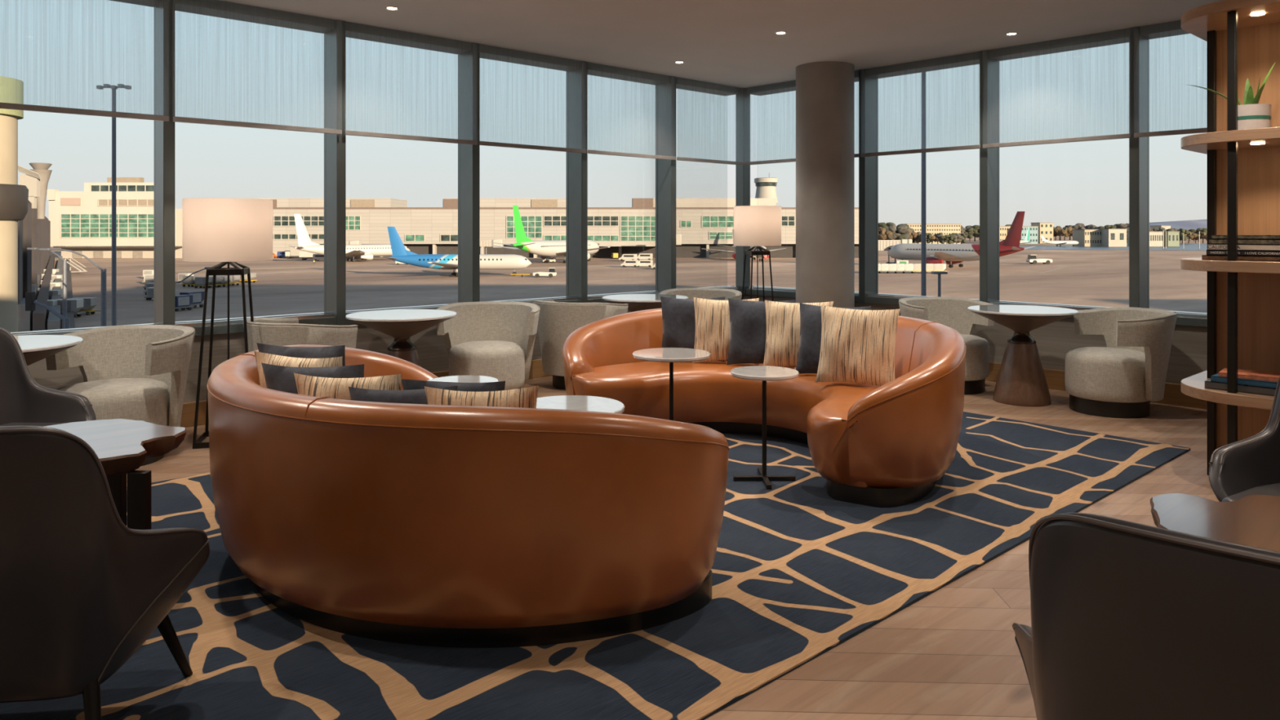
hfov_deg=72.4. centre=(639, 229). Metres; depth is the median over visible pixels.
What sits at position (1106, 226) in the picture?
tree
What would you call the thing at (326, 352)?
throw cushion
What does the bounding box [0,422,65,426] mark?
seat cushion
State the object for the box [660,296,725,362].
throw cushion
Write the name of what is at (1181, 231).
tree
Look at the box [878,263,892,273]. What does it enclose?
baggage dolly
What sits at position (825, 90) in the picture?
pillar
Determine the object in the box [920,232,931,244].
tree
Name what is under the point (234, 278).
baggage dolly
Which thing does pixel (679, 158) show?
roller blind
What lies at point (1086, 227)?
tree
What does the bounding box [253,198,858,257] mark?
terminal building
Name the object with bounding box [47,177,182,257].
terminal building
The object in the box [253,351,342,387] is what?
throw cushion
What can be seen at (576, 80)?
window
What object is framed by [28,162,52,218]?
tower
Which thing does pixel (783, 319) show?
throw cushion
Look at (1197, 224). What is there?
hills
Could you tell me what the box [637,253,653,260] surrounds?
van
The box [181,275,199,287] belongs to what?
baggage dolly
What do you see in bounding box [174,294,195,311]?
baggage dolly
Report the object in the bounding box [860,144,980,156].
transom
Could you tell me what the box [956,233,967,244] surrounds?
tree
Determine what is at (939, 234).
tree
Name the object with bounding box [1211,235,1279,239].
book
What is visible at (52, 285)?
baggage dolly
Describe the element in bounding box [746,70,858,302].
window
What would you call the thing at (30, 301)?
traffic signal
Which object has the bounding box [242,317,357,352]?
tub chair
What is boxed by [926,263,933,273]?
baggage dolly
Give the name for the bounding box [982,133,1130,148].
transom
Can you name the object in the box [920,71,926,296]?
mast
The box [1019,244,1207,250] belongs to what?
water
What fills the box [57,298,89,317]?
baggage dolly
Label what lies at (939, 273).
post
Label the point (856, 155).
roller blind
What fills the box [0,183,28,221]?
elevated walkway
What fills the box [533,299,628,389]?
tub chair
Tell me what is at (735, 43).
ceiling
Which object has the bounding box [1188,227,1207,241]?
tree
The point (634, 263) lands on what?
van
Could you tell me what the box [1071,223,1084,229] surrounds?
tree
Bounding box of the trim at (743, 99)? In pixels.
[735,87,750,294]
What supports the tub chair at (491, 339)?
on the floor
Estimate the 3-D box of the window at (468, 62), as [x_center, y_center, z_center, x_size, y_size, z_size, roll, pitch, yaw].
[-1.077,-0.440,7.991,1.200,2.340,0.245,0,0,-43]
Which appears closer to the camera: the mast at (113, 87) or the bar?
the mast at (113, 87)
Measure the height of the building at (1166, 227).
16.353 m
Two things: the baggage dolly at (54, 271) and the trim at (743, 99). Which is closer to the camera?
the trim at (743, 99)
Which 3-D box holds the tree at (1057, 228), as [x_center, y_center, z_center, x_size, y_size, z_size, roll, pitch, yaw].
[455.566,3.850,948.427,15.168,16.549,20.457,0,0,7]
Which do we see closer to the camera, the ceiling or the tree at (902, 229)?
the ceiling
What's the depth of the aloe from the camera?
4.39 m
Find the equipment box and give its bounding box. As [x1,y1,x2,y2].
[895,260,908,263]
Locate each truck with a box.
[284,246,301,258]
[298,250,315,260]
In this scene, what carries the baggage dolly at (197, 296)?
on the ground
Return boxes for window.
[10,0,162,335]
[153,0,336,336]
[324,19,471,325]
[457,42,582,303]
[565,60,670,302]
[655,75,741,292]
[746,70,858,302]
[858,51,979,305]
[979,28,1128,317]
[1128,20,1207,327]
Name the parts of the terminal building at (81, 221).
garage door, garage door, pane, garage door, pane, pane, garage door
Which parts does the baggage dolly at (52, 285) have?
door panel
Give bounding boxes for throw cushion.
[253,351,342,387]
[256,342,345,365]
[261,362,364,394]
[293,373,401,399]
[348,386,457,404]
[401,378,505,391]
[424,385,538,408]
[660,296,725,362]
[692,297,759,364]
[726,297,795,364]
[763,300,833,367]
[795,302,871,373]
[815,305,900,386]
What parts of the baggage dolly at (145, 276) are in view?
door panel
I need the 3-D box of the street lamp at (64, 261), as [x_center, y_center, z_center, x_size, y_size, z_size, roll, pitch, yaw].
[-31.185,6.516,46.000,2.049,11.168,0.234,0,0,0]
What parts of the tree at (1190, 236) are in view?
crown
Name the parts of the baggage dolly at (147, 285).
door panel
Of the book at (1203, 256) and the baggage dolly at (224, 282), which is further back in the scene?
the baggage dolly at (224, 282)
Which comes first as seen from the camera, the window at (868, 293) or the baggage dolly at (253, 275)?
the window at (868, 293)
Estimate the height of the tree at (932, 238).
9.496 m
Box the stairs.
[65,257,87,272]
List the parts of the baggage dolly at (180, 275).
door panel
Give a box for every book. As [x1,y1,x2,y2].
[1201,254,1279,261]
[1204,378,1275,395]
[1206,249,1279,256]
[1208,239,1279,244]
[1208,244,1279,250]
[1210,373,1277,388]
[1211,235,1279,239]
[1217,368,1279,382]
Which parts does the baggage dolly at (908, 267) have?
door panel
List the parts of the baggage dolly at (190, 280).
door panel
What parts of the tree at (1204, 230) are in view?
crown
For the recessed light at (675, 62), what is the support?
in the ceiling
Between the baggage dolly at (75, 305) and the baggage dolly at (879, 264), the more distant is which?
the baggage dolly at (879, 264)
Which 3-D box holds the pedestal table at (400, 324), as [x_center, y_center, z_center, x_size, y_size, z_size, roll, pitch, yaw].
[-1.765,0.987,6.482,0.800,0.727,0.800,0,0,-43]
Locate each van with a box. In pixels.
[277,251,284,257]
[312,253,324,261]
[346,256,366,261]
[542,257,555,262]
[611,253,617,258]
[618,253,637,261]
[620,259,639,267]
[636,259,653,267]
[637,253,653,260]
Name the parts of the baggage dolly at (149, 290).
door panel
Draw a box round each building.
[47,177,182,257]
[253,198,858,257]
[900,223,960,244]
[999,226,1010,240]
[1020,226,1038,244]
[1031,222,1053,243]
[1071,229,1101,246]
[1094,228,1127,246]
[1127,231,1163,246]
[1149,225,1171,230]
[1164,231,1179,246]
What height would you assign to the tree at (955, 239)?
9.376 m
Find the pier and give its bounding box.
[0,75,23,332]
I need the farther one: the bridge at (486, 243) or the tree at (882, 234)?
the tree at (882, 234)
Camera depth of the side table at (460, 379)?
4.41 m
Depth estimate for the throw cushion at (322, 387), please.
3.09 m
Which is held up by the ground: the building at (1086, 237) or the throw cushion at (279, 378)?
the building at (1086, 237)
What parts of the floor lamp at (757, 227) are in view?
leg, leg, frame, lamp shade, rod, leg, leg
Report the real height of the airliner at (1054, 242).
8.000 m
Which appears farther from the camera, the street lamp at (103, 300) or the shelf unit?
the street lamp at (103, 300)
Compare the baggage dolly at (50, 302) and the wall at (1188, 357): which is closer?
the wall at (1188, 357)
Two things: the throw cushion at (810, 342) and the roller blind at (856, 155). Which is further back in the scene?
the roller blind at (856, 155)
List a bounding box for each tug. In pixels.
[533,267,556,277]
[1026,254,1052,264]
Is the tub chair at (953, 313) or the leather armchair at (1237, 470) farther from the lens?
the tub chair at (953, 313)
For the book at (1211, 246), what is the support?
on the book at (1209, 252)
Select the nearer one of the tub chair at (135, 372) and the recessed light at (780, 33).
the tub chair at (135, 372)
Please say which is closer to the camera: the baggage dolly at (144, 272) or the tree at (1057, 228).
the baggage dolly at (144, 272)
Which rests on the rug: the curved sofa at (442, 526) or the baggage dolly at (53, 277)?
the curved sofa at (442, 526)
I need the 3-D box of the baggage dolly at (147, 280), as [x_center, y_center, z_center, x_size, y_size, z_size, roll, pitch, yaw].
[-98.893,11.015,178.328,4.150,2.170,1.640,0,0,-10]
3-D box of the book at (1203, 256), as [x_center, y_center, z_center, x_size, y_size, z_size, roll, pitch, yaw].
[3.123,0.142,4.482,0.260,0.024,0.352,0,0,-43]
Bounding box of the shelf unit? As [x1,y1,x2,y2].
[1181,0,1279,475]
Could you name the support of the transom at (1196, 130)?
attached to the window at (1139, 37)
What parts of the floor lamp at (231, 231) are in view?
frame, leg, leg, lamp shade, frame, rod, leg, leg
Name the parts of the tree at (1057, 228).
crown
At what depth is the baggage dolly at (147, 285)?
162.64 m
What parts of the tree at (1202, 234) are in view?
crown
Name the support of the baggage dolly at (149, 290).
on the ground
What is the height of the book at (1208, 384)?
0.036 m
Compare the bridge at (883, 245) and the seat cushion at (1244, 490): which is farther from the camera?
the bridge at (883, 245)
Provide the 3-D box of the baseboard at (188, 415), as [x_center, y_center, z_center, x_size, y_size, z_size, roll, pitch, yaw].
[-2.792,1.268,6.279,10.816,0.165,0.025,0,0,-43]
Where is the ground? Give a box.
[31,235,1207,331]
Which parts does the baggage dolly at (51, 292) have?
door panel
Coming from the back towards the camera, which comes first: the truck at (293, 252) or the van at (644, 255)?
the truck at (293, 252)
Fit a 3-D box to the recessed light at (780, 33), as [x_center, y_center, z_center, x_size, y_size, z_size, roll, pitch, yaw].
[1.149,-1.606,7.130,0.100,0.006,0.100,0,0,-43]
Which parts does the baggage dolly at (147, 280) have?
door panel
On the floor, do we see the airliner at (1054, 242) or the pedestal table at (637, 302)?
the pedestal table at (637, 302)
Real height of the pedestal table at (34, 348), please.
0.727 m
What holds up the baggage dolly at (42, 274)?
on the ground
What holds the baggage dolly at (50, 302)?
on the ground
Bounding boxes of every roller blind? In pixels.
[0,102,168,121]
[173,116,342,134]
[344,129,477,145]
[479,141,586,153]
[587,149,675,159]
[676,156,743,165]
[743,153,858,165]
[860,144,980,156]
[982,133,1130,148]
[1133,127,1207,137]
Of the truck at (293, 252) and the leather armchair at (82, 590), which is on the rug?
the leather armchair at (82, 590)
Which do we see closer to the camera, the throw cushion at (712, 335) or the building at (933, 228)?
the throw cushion at (712, 335)
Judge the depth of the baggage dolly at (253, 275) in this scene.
200.14 m
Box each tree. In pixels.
[878,222,908,239]
[878,226,892,239]
[885,223,896,239]
[885,224,910,239]
[908,229,917,239]
[915,231,921,243]
[917,234,926,242]
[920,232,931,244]
[926,234,937,244]
[933,232,943,244]
[938,235,954,244]
[951,233,963,244]
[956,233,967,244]
[960,225,973,239]
[964,226,977,241]
[972,225,979,237]
[1053,226,1064,240]
[1057,226,1074,240]
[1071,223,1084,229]
[1075,222,1096,229]
[1088,226,1097,229]
[1097,225,1115,228]
[1115,223,1128,228]
[1152,227,1166,231]
[1158,226,1174,231]
[1177,228,1189,244]
[1183,231,1196,243]
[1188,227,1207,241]
[1195,231,1206,243]
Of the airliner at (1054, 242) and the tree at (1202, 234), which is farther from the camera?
the tree at (1202, 234)
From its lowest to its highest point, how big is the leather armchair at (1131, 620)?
0.898 m
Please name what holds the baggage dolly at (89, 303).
on the ground
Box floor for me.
[126,375,1219,719]
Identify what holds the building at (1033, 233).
on the ground
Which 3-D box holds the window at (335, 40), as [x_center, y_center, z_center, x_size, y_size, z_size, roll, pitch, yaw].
[-1.959,-0.440,7.177,1.200,2.340,0.245,0,0,-43]
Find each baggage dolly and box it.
[35,299,57,319]
[36,289,62,299]
[40,281,62,289]
[41,273,54,279]
[44,268,58,275]
[51,275,62,282]
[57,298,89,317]
[69,297,98,315]
[141,269,153,279]
[142,274,153,284]
[142,278,153,289]
[143,283,153,294]
[144,287,153,300]
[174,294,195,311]
[176,272,193,283]
[179,291,207,308]
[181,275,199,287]
[193,276,212,288]
[208,275,222,287]
[215,275,231,287]
[223,275,240,285]
[239,272,257,282]
[878,263,884,273]
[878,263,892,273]
[886,263,900,273]
[894,263,908,273]
[902,263,915,273]
[911,263,920,273]
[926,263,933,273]
[930,263,949,272]
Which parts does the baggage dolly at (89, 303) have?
door panel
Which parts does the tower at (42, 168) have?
dish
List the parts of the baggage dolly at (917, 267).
door panel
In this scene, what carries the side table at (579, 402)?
on the rug
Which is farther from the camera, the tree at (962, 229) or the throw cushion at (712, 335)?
the tree at (962, 229)
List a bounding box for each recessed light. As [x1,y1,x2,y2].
[385,6,399,10]
[674,61,684,63]
[774,31,786,35]
[1004,32,1017,35]
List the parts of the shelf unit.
post, shelf, shelf, shelf, shelf, post, panel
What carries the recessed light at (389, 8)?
in the ceiling
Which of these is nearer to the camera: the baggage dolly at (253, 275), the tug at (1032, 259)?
the baggage dolly at (253, 275)
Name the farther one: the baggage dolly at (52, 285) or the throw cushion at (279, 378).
the baggage dolly at (52, 285)
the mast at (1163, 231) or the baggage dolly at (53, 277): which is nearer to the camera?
the baggage dolly at (53, 277)
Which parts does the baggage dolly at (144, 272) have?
door panel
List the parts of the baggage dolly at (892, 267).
door panel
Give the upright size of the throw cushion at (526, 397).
0.379 m
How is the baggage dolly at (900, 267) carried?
on the ground
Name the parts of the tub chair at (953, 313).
backrest, seat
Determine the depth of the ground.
203.19 m
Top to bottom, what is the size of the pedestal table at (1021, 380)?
0.727 m
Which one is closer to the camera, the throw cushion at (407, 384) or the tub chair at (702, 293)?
the throw cushion at (407, 384)
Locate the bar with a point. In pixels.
(522, 275)
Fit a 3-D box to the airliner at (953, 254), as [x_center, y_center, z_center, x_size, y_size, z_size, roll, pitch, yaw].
[101.244,3.200,282.756,46.690,17.800,41.442,0,0,45]
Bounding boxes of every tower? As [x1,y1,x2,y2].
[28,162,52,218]
[754,172,777,203]
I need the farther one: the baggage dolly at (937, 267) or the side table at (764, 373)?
the baggage dolly at (937, 267)
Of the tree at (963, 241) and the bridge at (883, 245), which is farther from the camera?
the tree at (963, 241)
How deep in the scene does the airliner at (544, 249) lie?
308.70 m
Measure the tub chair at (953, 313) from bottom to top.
0.751 m
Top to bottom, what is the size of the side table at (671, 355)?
0.600 m
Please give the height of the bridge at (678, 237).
10.531 m
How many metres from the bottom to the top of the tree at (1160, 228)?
14.689 m
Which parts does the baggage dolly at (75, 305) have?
door panel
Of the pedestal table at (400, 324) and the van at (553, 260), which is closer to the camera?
the pedestal table at (400, 324)
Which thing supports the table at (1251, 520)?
on the floor
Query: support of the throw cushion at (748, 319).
on the curved sofa at (889, 445)
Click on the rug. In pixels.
(799, 571)
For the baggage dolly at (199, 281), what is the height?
2.279 m
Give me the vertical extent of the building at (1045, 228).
18.927 m
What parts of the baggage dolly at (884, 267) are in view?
door panel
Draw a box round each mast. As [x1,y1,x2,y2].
[96,84,131,325]
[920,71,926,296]
[1162,231,1164,248]
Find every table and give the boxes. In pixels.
[13,334,83,365]
[44,418,186,529]
[345,309,457,366]
[427,375,498,382]
[536,395,624,413]
[602,293,688,311]
[632,347,711,420]
[729,365,799,488]
[967,304,1078,406]
[1150,493,1279,551]
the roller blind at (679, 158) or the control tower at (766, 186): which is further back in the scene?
the control tower at (766, 186)
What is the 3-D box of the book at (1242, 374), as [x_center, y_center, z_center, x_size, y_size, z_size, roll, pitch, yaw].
[3.139,0.740,4.449,0.300,0.020,0.200,0,0,41]
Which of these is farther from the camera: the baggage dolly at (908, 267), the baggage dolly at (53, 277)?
the baggage dolly at (908, 267)
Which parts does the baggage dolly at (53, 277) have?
door panel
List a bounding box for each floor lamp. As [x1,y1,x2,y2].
[182,198,272,448]
[733,205,781,301]
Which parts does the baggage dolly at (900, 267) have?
door panel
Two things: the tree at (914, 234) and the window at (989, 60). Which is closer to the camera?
the window at (989, 60)
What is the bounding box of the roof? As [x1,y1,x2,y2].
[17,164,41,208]
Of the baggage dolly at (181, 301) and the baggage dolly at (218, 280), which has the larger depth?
the baggage dolly at (218, 280)
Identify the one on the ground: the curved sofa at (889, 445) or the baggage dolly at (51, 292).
the baggage dolly at (51, 292)
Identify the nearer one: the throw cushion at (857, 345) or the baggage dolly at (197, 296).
the throw cushion at (857, 345)
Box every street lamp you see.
[26,247,66,328]
[39,248,106,326]
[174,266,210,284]
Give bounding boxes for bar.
[510,273,532,277]
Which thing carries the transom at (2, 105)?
attached to the window at (152, 3)
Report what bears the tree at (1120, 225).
on the ground
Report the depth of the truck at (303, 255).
351.18 m
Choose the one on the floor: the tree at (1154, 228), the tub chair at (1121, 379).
the tub chair at (1121, 379)
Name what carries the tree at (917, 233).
on the ground
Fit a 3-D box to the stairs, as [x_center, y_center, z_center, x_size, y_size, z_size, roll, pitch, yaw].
[-155.025,9.564,240.350,4.790,4.245,2.240,0,0,0]
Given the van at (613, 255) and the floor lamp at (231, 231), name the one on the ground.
the van at (613, 255)
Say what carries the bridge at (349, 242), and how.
on the ground
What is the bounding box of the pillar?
[795,61,854,307]
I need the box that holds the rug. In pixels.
[0,411,1190,719]
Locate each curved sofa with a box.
[206,344,729,648]
[562,307,966,507]
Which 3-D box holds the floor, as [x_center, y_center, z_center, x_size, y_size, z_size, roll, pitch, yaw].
[0.227,1.500,3.054,11.276,0.300,9.380,0,0,-43]
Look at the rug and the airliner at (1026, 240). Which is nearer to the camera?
the rug
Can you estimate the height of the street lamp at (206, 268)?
10.150 m
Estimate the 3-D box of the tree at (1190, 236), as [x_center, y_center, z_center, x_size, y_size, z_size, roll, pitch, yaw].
[492.968,6.289,785.089,12.587,11.656,10.683,0,0,37]
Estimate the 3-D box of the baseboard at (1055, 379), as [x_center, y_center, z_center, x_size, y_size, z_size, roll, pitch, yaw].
[4.198,1.268,6.662,0.025,0.165,8.895,0,0,-43]
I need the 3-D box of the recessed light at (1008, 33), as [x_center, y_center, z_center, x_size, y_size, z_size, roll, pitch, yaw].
[3.046,-1.606,7.167,0.100,0.006,0.100,0,0,-43]
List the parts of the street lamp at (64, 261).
arm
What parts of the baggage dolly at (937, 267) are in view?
door panel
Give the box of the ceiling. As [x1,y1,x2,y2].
[219,0,1222,88]
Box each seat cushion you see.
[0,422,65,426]
[1222,483,1279,502]
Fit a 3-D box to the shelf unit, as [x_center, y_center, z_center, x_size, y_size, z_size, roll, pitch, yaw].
[3.780,0.100,4.102,0.920,2.500,2.100,0,0,-43]
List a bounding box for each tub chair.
[45,324,195,466]
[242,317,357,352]
[435,301,539,390]
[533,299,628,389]
[658,288,742,300]
[898,297,994,395]
[1065,306,1177,418]
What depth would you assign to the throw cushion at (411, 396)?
2.98 m
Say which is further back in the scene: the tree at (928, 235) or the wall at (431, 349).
the tree at (928, 235)
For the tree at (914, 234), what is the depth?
643.71 m
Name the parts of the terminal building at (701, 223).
pane, pane, pane, pane, pane, pane, parapet rail, pane, pane, pane, pane, pane, pane, pane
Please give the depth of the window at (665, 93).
9.20 m
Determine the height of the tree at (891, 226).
16.839 m
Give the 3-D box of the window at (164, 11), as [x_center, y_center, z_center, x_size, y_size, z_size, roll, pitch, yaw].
[-2.841,-0.440,6.363,1.200,2.340,0.245,0,0,-43]
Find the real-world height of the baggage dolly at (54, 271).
2.496 m
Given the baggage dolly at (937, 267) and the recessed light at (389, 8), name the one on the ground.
the baggage dolly at (937, 267)
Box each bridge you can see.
[17,200,75,332]
[346,240,361,244]
[480,239,503,254]
[675,234,681,244]
[878,239,911,263]
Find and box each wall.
[27,295,742,403]
[742,294,1207,384]
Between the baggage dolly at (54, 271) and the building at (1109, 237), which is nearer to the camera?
the baggage dolly at (54, 271)
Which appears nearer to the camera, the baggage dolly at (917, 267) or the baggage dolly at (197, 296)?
the baggage dolly at (197, 296)
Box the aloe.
[1189,62,1275,129]
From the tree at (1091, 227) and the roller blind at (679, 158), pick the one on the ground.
the tree at (1091, 227)
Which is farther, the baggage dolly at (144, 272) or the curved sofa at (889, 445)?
the baggage dolly at (144, 272)
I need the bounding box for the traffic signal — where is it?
[25,291,69,328]
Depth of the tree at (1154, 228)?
799.84 m
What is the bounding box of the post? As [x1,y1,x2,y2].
[931,271,947,297]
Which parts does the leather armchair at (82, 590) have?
leg, leg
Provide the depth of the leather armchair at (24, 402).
4.26 m
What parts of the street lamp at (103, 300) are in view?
arm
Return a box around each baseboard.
[180,359,552,427]
[985,362,1207,409]
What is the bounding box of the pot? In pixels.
[1237,103,1271,129]
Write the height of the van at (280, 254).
2.859 m
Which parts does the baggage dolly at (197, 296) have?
door panel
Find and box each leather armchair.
[0,327,96,426]
[0,426,209,719]
[1012,512,1279,719]
[1208,375,1279,502]
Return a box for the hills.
[1149,219,1207,230]
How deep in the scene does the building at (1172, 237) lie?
639.95 m
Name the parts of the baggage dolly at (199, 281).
door panel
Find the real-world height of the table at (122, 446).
0.568 m
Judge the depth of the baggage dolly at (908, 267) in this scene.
243.01 m
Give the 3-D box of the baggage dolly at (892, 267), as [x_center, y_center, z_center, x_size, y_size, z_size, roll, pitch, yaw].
[71.394,10.744,244.082,5.188,2.712,2.050,0,0,-3]
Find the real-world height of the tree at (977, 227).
18.863 m
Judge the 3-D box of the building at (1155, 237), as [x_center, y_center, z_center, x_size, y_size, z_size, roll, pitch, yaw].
[375.164,6.532,649.000,16.710,11.136,18.600,0,0,0]
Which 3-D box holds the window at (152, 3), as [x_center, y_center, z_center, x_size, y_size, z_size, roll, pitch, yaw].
[-3.722,-0.440,5.549,1.200,2.340,0.245,0,0,-43]
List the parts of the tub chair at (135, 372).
seat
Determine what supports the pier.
on the ground
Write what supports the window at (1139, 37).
in the wall at (1188, 357)
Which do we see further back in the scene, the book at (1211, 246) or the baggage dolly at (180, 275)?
the baggage dolly at (180, 275)
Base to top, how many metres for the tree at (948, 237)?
8.569 m
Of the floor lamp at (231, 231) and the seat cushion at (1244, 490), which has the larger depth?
the floor lamp at (231, 231)
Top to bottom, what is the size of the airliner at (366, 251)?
18.000 m
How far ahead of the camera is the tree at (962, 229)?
933.39 m
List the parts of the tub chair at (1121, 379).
seat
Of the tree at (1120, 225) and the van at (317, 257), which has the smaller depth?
the van at (317, 257)
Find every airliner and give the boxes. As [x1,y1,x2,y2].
[288,213,410,262]
[379,226,531,276]
[490,204,609,262]
[701,229,786,261]
[887,211,1034,267]
[999,226,1033,244]
[1037,235,1079,246]
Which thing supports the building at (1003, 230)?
on the ground
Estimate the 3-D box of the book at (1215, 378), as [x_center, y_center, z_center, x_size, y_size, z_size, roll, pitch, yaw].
[3.126,0.764,4.457,0.240,0.028,0.310,0,0,-43]
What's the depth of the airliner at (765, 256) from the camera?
350.62 m
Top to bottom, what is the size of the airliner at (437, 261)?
13.000 m
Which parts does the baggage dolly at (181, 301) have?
door panel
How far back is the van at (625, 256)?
336.28 m
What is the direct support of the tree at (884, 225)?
on the ground
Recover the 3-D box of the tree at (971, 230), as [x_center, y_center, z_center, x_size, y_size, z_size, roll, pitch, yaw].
[341.029,4.600,904.830,18.893,15.039,12.605,0,0,-43]
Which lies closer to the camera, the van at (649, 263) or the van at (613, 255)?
the van at (649, 263)
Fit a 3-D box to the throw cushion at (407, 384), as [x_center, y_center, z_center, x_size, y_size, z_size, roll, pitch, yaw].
[-0.674,0.723,3.212,0.389,0.370,0.161,0,0,4]
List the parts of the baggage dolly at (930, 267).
door panel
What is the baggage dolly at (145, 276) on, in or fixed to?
on the ground
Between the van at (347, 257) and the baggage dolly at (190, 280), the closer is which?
the baggage dolly at (190, 280)
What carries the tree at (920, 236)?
on the ground
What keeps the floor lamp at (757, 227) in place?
on the floor
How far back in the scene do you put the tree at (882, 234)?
617.39 m
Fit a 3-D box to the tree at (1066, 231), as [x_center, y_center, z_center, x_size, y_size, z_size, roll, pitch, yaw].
[450.234,4.204,925.829,17.488,15.837,14.516,0,0,-33]

